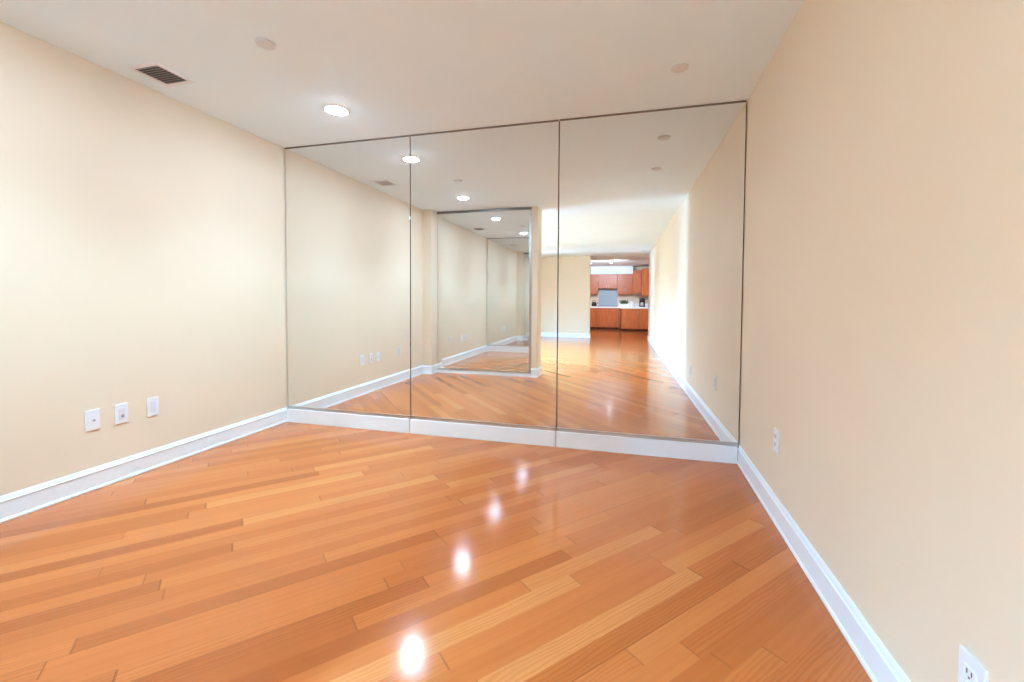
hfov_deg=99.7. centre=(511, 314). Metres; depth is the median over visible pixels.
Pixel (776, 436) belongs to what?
wall outlet
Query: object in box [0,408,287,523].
baseboard
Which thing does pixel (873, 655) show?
baseboard
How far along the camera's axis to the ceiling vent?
2.58 m
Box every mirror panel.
[284,135,410,418]
[410,120,558,430]
[557,100,746,446]
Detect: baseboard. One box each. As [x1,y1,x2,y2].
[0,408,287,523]
[287,409,737,463]
[737,445,910,681]
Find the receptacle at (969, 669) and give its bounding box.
[963,662,976,681]
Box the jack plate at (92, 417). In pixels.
[84,408,99,431]
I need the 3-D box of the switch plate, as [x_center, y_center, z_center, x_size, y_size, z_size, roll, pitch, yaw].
[-2.319,0.592,2.789,0.009,0.117,0.071,1,2,15]
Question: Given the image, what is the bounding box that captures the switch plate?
[146,397,158,416]
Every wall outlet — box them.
[773,427,779,453]
[958,645,988,681]
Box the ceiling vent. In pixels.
[127,61,194,86]
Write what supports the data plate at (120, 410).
attached to the wall at (143, 230)
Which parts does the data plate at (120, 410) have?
insert panel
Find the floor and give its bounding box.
[0,422,871,681]
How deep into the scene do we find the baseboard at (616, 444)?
3.31 m
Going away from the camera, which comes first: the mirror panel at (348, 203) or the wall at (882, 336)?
the wall at (882, 336)
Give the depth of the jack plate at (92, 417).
2.47 m
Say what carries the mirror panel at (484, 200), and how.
attached to the wall at (746, 102)
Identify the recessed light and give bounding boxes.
[323,105,349,115]
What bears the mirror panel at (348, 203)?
attached to the wall at (746, 102)
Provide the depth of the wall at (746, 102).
3.21 m
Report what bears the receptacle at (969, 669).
attached to the wall outlet at (970, 669)
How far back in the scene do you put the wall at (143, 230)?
2.60 m
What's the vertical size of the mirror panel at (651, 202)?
2.322 m
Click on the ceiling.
(398, 67)
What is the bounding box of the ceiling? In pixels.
[0,0,802,147]
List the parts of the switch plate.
insert panel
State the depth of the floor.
1.73 m
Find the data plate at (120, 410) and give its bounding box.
[114,403,127,424]
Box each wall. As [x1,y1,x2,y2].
[0,22,287,495]
[556,102,746,460]
[739,0,1023,681]
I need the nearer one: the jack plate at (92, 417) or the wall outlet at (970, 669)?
the wall outlet at (970, 669)
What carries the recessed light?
in the ceiling

